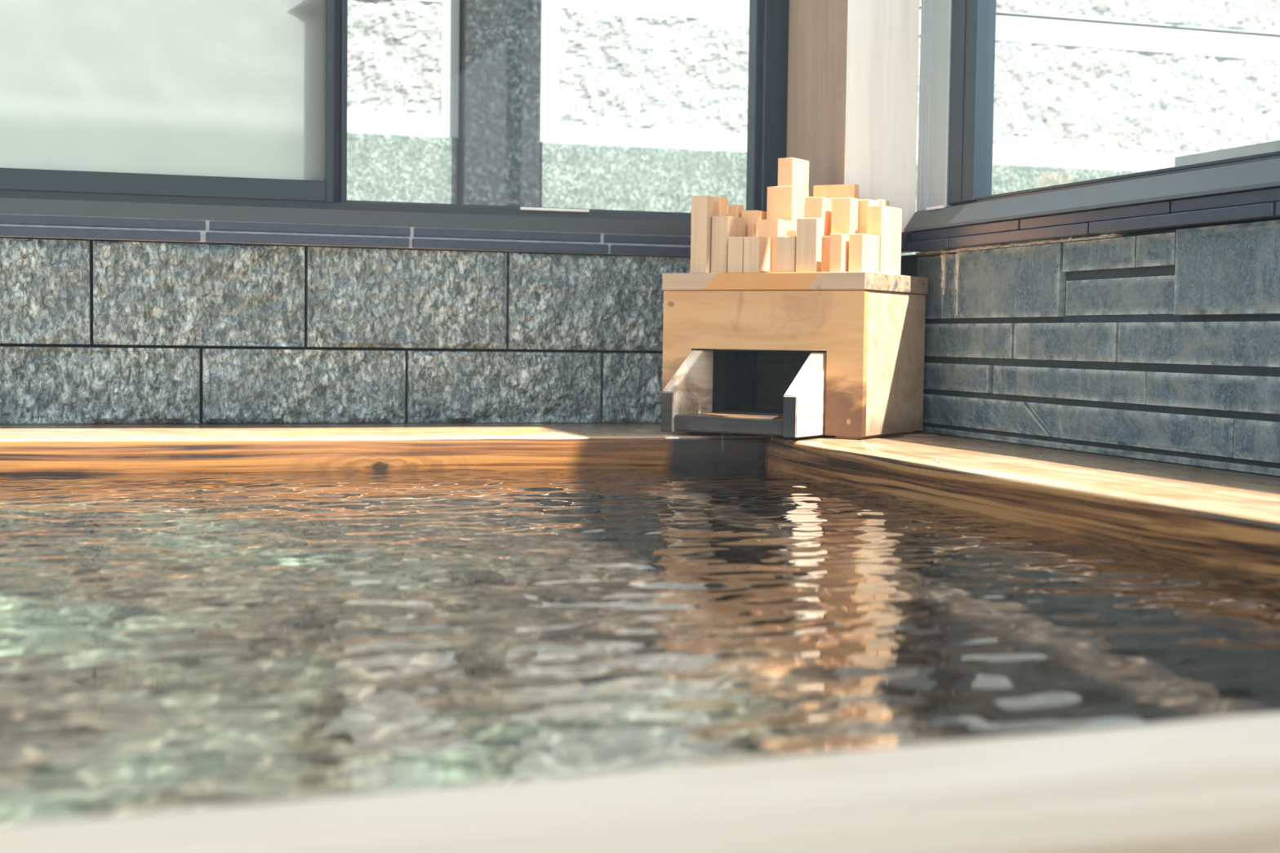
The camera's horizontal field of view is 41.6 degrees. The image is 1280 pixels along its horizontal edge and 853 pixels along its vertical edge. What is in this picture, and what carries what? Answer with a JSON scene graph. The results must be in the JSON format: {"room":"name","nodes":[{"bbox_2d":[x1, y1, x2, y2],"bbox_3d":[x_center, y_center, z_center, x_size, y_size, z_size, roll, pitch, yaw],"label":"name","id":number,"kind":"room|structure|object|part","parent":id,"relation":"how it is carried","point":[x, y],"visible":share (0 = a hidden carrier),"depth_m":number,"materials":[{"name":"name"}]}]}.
{"room":"spa","nodes":[
{"label":"spa","id":0,"kind":"room"},
{"bbox_2d":[0,237,690,423],"bbox_3d":[-1.233,0.105,3.651,3.620,1.012,0.189,0,3,-17],"label":"wall","id":1,"kind":"structure","parent":0,"point":[92,331],"depth_m":3.74,"materials":[{"name":"stone"}]},
{"bbox_2d":[0,213,690,257],"bbox_3d":[-1.276,-0.423,3.582,3.500,0.048,0.118,0,3,-17],"label":"trim","id":2,"kind":"structure","parent":1,"relation":"on","point":[11,225],"depth_m":3.72,"materials":[{"name":"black tile"}]},
{"bbox_2d":[0,0,789,235],"bbox_3d":[-1.285,-1.031,3.541,3.460,1.170,0.105,0,3,-17],"label":"window","id":3,"kind":"structure","parent":1,"relation":"in","point":[235,110],"depth_m":3.64,"materials":[{"name":"grey metal"}]},
{"bbox_3d":[-1.761,-1.021,3.369,2.249,0.975,0.005,0,3,-17],"label":"frosted pane","id":4,"kind":"part","parent":3,"relation":"part of","materials":[{"name":"white glass"}]},
{"bbox_2d":[900,219,1279,477],"bbox_3d":[1.192,0.217,2.115,0.166,1.016,4.500,0,3,-17],"label":"wall","id":5,"kind":"structure","parent":0,"point":[1159,346],"depth_m":3.00,"materials":[{"name":"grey stone"}]},
{"bbox_2d":[901,232,912,253],"bbox_3d":[0.468,-0.420,3.902,0.220,0.040,0.395,0,3,-17],"label":"trim","id":6,"kind":"structure","parent":5,"relation":"on","point":[905,237],"depth_m":3.73,"materials":[{"name":"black tile"}]},
{"bbox_2d":[786,0,919,232],"bbox_3d":[0.486,-1.068,3.849,0.172,1.260,0.340,0,3,-17],"label":"post","id":7,"kind":"object","parent":6,"relation":"on","point":[853,64],"visible":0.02,"depth_m":3.72,"materials":[{"name":"beige wood"}]},
{"bbox_2d":[903,0,1279,232],"bbox_3d":[1.203,-1.127,1.940,0.122,1.598,3.705,0,3,-17],"label":"window","id":8,"kind":"structure","parent":5,"relation":"in","point":[957,44],"depth_m":3.50,"materials":[{"name":"grey metal"}]},
{"bbox_3d":[1.192,-0.356,1.980,0.122,0.053,3.705,0,3,-17],"label":"sill","id":9,"kind":"part","parent":8,"relation":"part of","materials":[{"name":"grey metal"}]},
{"bbox_2d":[907,186,1279,252],"bbox_3d":[1.183,-0.310,2.030,0.130,0.044,3.600,0,3,-17],"label":"trim","id":10,"kind":"structure","parent":5,"relation":"on","point":[1260,205],"depth_m":2.95,"materials":[{"name":"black tile"}]},
{"bbox_3d":[-1.222,0.825,0.083,5.712,0.050,6.796,0,3,-17],"label":"floor","id":11,"kind":"structure","parent":0,"visible":0},
{"bbox_2d":[0,422,1279,852],"bbox_3d":[-0.548,0.402,1.523,3.558,0.581,4.386,0,3,-17],"label":"bathtub","id":12,"kind":"object","parent":11,"relation":"on","point":[1209,785],"visible":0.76,"depth_m":0.79,"materials":[{"name":"brown wood"}]},
{"bbox_2d":[0,467,1279,825],"bbox_3d":[-0.691,0.161,1.797,2.850,0.008,2.700,0,3,-17],"label":"water","id":13,"kind":"object","parent":12,"relation":"in","point":[168,642],"visible":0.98,"depth_m":1.53,"materials":[{"name":"clear liquid"}]},
{"bbox_2d":[661,271,928,439],"bbox_3d":[0.304,-0.155,3.599,0.471,0.338,0.464,3,4,31],"label":"box","id":14,"kind":"object","parent":12,"relation":"on","point":[790,354],"visible":1,"depth_m":3.50,"materials":[{"name":"beige wood"}]},
{"bbox_2d":[690,195,713,273],"bbox_3d":[0.132,-0.409,3.600,0.039,0.165,0.028,3,4,31],"label":"wooden block","id":15,"kind":"object","parent":14,"relation":"on","point":[702,206],"visible":0.8,"depth_m":3.59,"materials":[{"name":"beige wood"}]},
{"bbox_2d":[712,196,727,216],"bbox_3d":[0.169,-0.412,3.646,0.024,0.167,0.035,3,4,31],"label":"wooden block","id":16,"kind":"object","parent":14,"relation":"on","point":[720,203],"visible":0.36,"depth_m":3.63,"materials":[{"name":"beige wood"}]},
{"bbox_2d":[721,432,723,455],"bbox_3d":[0.167,0.036,3.426,0.004,0.046,0.004,1,3,5],"label":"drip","id":17,"kind":"object","parent":14,"relation":"attached to","point":[722,433],"visible":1,"depth_m":3.42,"materials":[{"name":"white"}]},
{"bbox_2d":[711,215,745,272],"bbox_3d":[0.190,-0.388,3.617,0.038,0.122,0.085,3,4,31],"label":"wooden block","id":18,"kind":"object","parent":14,"relation":"on","point":[723,227],"visible":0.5,"depth_m":3.58,"materials":[{"name":"beige wood"}]},
{"bbox_2d":[727,236,743,272],"bbox_3d":[0.213,-0.362,3.566,0.036,0.076,0.050,3,4,31],"label":"wooden block","id":19,"kind":"object","parent":14,"relation":"on","point":[735,244],"visible":0.62,"depth_m":3.54,"materials":[{"name":"beige wood"}]},
{"bbox_2d":[728,204,743,217],"bbox_3d":[0.208,-0.407,3.689,0.025,0.154,0.028,3,4,31],"label":"wooden block","id":20,"kind":"object","parent":14,"relation":"on","point":[735,210],"visible":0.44,"depth_m":3.67,"materials":[{"name":"beige wood"}]},
{"bbox_2d":[747,223,755,236],"bbox_3d":[0.240,-0.383,3.647,0.014,0.110,0.009,3,4,31],"label":"wooden block","id":21,"kind":"object","parent":14,"relation":"on","point":[751,227],"visible":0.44,"depth_m":3.64,"materials":[{"name":"beige wood"}]},
{"bbox_2d":[741,210,766,236],"bbox_3d":[0.255,-0.400,3.688,0.038,0.140,0.074,3,4,31],"label":"wooden block","id":22,"kind":"object","parent":14,"relation":"on","point":[751,216],"visible":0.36,"depth_m":3.65,"materials":[{"name":"beige wood"}]},
{"bbox_2d":[742,236,770,272],"bbox_3d":[0.246,-0.360,3.546,0.036,0.076,0.054,3,4,31],"label":"wooden block","id":23,"kind":"object","parent":14,"relation":"on","point":[757,250],"visible":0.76,"depth_m":3.52,"materials":[{"name":"beige wood"}]},
{"bbox_3d":[0.254,-0.135,3.517,0.466,0.294,0.020,3,4,31],"label":"panel","id":24,"kind":"part","parent":14,"relation":"part of","materials":[{"name":"beige wood"}]},
{"bbox_2d":[757,218,791,272],"bbox_3d":[0.286,-0.382,3.594,0.049,0.115,0.064,3,4,31],"label":"wooden block","id":25,"kind":"object","parent":14,"relation":"on","point":[771,228],"visible":0.46,"depth_m":3.56,"materials":[{"name":"beige wood"}]},
{"bbox_2d":[776,235,796,272],"bbox_3d":[0.313,-0.357,3.510,0.042,0.075,0.046,3,4,31],"label":"wooden block","id":26,"kind":"object","parent":14,"relation":"on","point":[786,246],"visible":0.64,"depth_m":3.49,"materials":[{"name":"beige wood"}]},
{"bbox_2d":[766,186,808,230],"bbox_3d":[0.321,-0.424,3.675,0.061,0.192,0.082,3,4,31],"label":"wooden block","id":27,"kind":"object","parent":14,"relation":"on","point":[784,202],"visible":0.44,"depth_m":3.64,"materials":[{"name":"beige wood"}]},
{"bbox_2d":[777,157,808,188],"bbox_3d":[0.334,-0.549,3.664,0.036,0.060,0.082,3,4,31],"label":"wooden block","id":28,"kind":"object","parent":27,"relation":"on","point":[792,171],"visible":0.86,"depth_m":3.63,"materials":[{"name":"beige wood"}]},
{"bbox_3d":[0.382,-0.145,3.731,0.422,0.294,0.020,3,4,31],"label":"panel","id":29,"kind":"part","parent":14,"relation":"part of","materials":[{"name":"beige wood"}]},
{"bbox_2d":[786,230,796,236],"bbox_3d":[0.329,-0.368,3.563,0.024,0.092,0.045,3,4,31],"label":"wooden block","id":30,"kind":"object","parent":14,"relation":"on","point":[789,233],"visible":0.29,"depth_m":3.54,"materials":[{"name":"beige wood"}]},
{"bbox_3d":[0.337,-0.308,3.643,0.471,0.036,0.343,3,4,31],"label":"lid","id":31,"kind":"part","parent":14,"relation":"part of","materials":[{"name":"beige wood"}]},
{"bbox_2d":[795,217,822,271],"bbox_3d":[0.347,-0.372,3.467,0.047,0.111,0.025,3,4,31],"label":"wooden block","id":32,"kind":"object","parent":14,"relation":"on","point":[809,230],"visible":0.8,"depth_m":3.46,"materials":[{"name":"beige wood"}]},
{"bbox_2d":[803,196,831,235],"bbox_3d":[0.372,-0.401,3.554,0.051,0.163,0.055,3,4,31],"label":"wooden block","id":33,"kind":"object","parent":14,"relation":"on","point":[815,206],"visible":0.36,"depth_m":3.53,"materials":[{"name":"beige wood"}]},
{"bbox_2d":[821,235,830,271],"bbox_3d":[0.394,-0.357,3.510,0.029,0.077,0.028,3,4,31],"label":"wooden block","id":34,"kind":"object","parent":14,"relation":"on","point":[825,247],"visible":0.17,"depth_m":3.50,"materials":[{"name":"wood"}]},
{"bbox_2d":[813,184,858,199],"bbox_3d":[0.426,-0.426,3.680,0.098,0.199,0.025,3,4,31],"label":"wooden block","id":35,"kind":"object","parent":14,"relation":"on","point":[835,191],"visible":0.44,"depth_m":3.66,"materials":[{"name":"beige wood"}]},
{"bbox_2d":[829,233,848,271],"bbox_3d":[0.420,-0.354,3.461,0.027,0.078,0.087,3,4,31],"label":"wooden block","id":36,"kind":"object","parent":14,"relation":"on","point":[839,242],"visible":0.62,"depth_m":3.42,"materials":[{"name":"beige wood"}]},
{"bbox_2d":[831,197,857,234],"bbox_3d":[0.427,-0.398,3.530,0.044,0.158,0.039,3,4,31],"label":"wooden block","id":37,"kind":"object","parent":14,"relation":"on","point":[844,211],"visible":0.44,"depth_m":3.51,"materials":[{"name":"beige wood"}]},
{"bbox_2d":[848,233,879,272],"bbox_3d":[0.460,-0.354,3.458,0.031,0.078,0.088,3,4,31],"label":"wooden block","id":38,"kind":"object","parent":14,"relation":"on","point":[864,249],"visible":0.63,"depth_m":3.43,"materials":[{"name":"beige wood"}]},
{"bbox_2d":[857,199,879,234],"bbox_3d":[0.481,-0.398,3.564,0.028,0.157,0.058,3,4,31],"label":"wooden block","id":39,"kind":"object","parent":14,"relation":"on","point":[862,204],"visible":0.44,"depth_m":3.54,"materials":[{"name":"beige wood"}]},
{"bbox_2d":[876,199,888,206],"bbox_3d":[0.519,-0.403,3.611,0.012,0.162,0.043,3,4,31],"label":"wooden block","id":40,"kind":"object","parent":14,"relation":"on","point":[882,202],"visible":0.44,"depth_m":3.60,"materials":[{"name":"beige wood"}]},
{"bbox_2d":[866,205,902,275],"bbox_3d":[0.513,-0.390,3.548,0.034,0.142,0.109,3,4,31],"label":"wooden block","id":41,"kind":"object","parent":14,"relation":"on","point":[883,221],"visible":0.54,"depth_m":3.52,"materials":[{"name":"beige wood"}]},
{"bbox_3d":[0.531,-0.133,3.548,0.022,0.294,0.312,3,4,31],"label":"panel","id":42,"kind":"part","parent":14,"relation":"part of","materials":[{"name":"beige wood"}]},
{"label":"outside","id":43,"kind":"structure","parent":0,"visible":0},
{"bbox_3d":[1.095,0.075,1.526,15.000,0.080,8.250,0,3,-17],"label":"ground","id":44,"kind":"structure","parent":43,"visible":0},
{"bbox_2d":[456,0,542,207],"bbox_3d":[-0.454,-1.092,5.383,0.247,1.800,0.150,0,3,-17],"label":"stone pillar","id":45,"kind":"structure","parent":44,"relation":"on","point":[499,138],"depth_m":5.32,"materials":[{"name":"stone"}]},
{"bbox_2d":[346,0,1279,255],"bbox_3d":[0.946,-1.098,5.858,7.300,1.800,0.156,0,3,-17],"label":"wall","id":46,"kind":"structure","parent":44,"relation":"on","point":[644,103],"depth_m":5.56,"materials":[{"name":"stone"}]},
{"bbox_3d":[-1.559,-1.145,5.054,2.040,0.468,0.113,0,3,-17],"label":"stone panel","id":47,"kind":"part","parent":46,"relation":"part of","materials":[{"name":"white stone"}]},
{"bbox_3d":[0.405,-1.173,5.666,1.547,0.513,0.112,0,3,-17],"label":"stone panel","id":48,"kind":"part","parent":46,"relation":"part of","materials":[{"name":"white stone"}]},
{"bbox_3d":[1.984,-1.178,6.156,1.740,0.513,0.116,0,3,-17],"label":"stone panel","id":49,"kind":"part","parent":46,"relation":"part of","materials":[{"name":"white stone"}]},
{"bbox_3d":[2.802,-1.698,6.383,3.440,0.505,0.114,0,3,-17],"label":"stone panel","id":50,"kind":"part","parent":46,"relation":"part of","materials":[{"name":"white stone"}]},
{"bbox_2d":[1174,140,1279,166],"bbox_3d":[1.682,-0.239,2.363,0.580,0.475,2.330,0,3,-17],"label":"stone ledge","id":51,"kind":"object","parent":44,"relation":"on","point":[1273,146],"visible":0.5,"depth_m":3.21,"materials":[{"name":"grey stone"}]}
]}

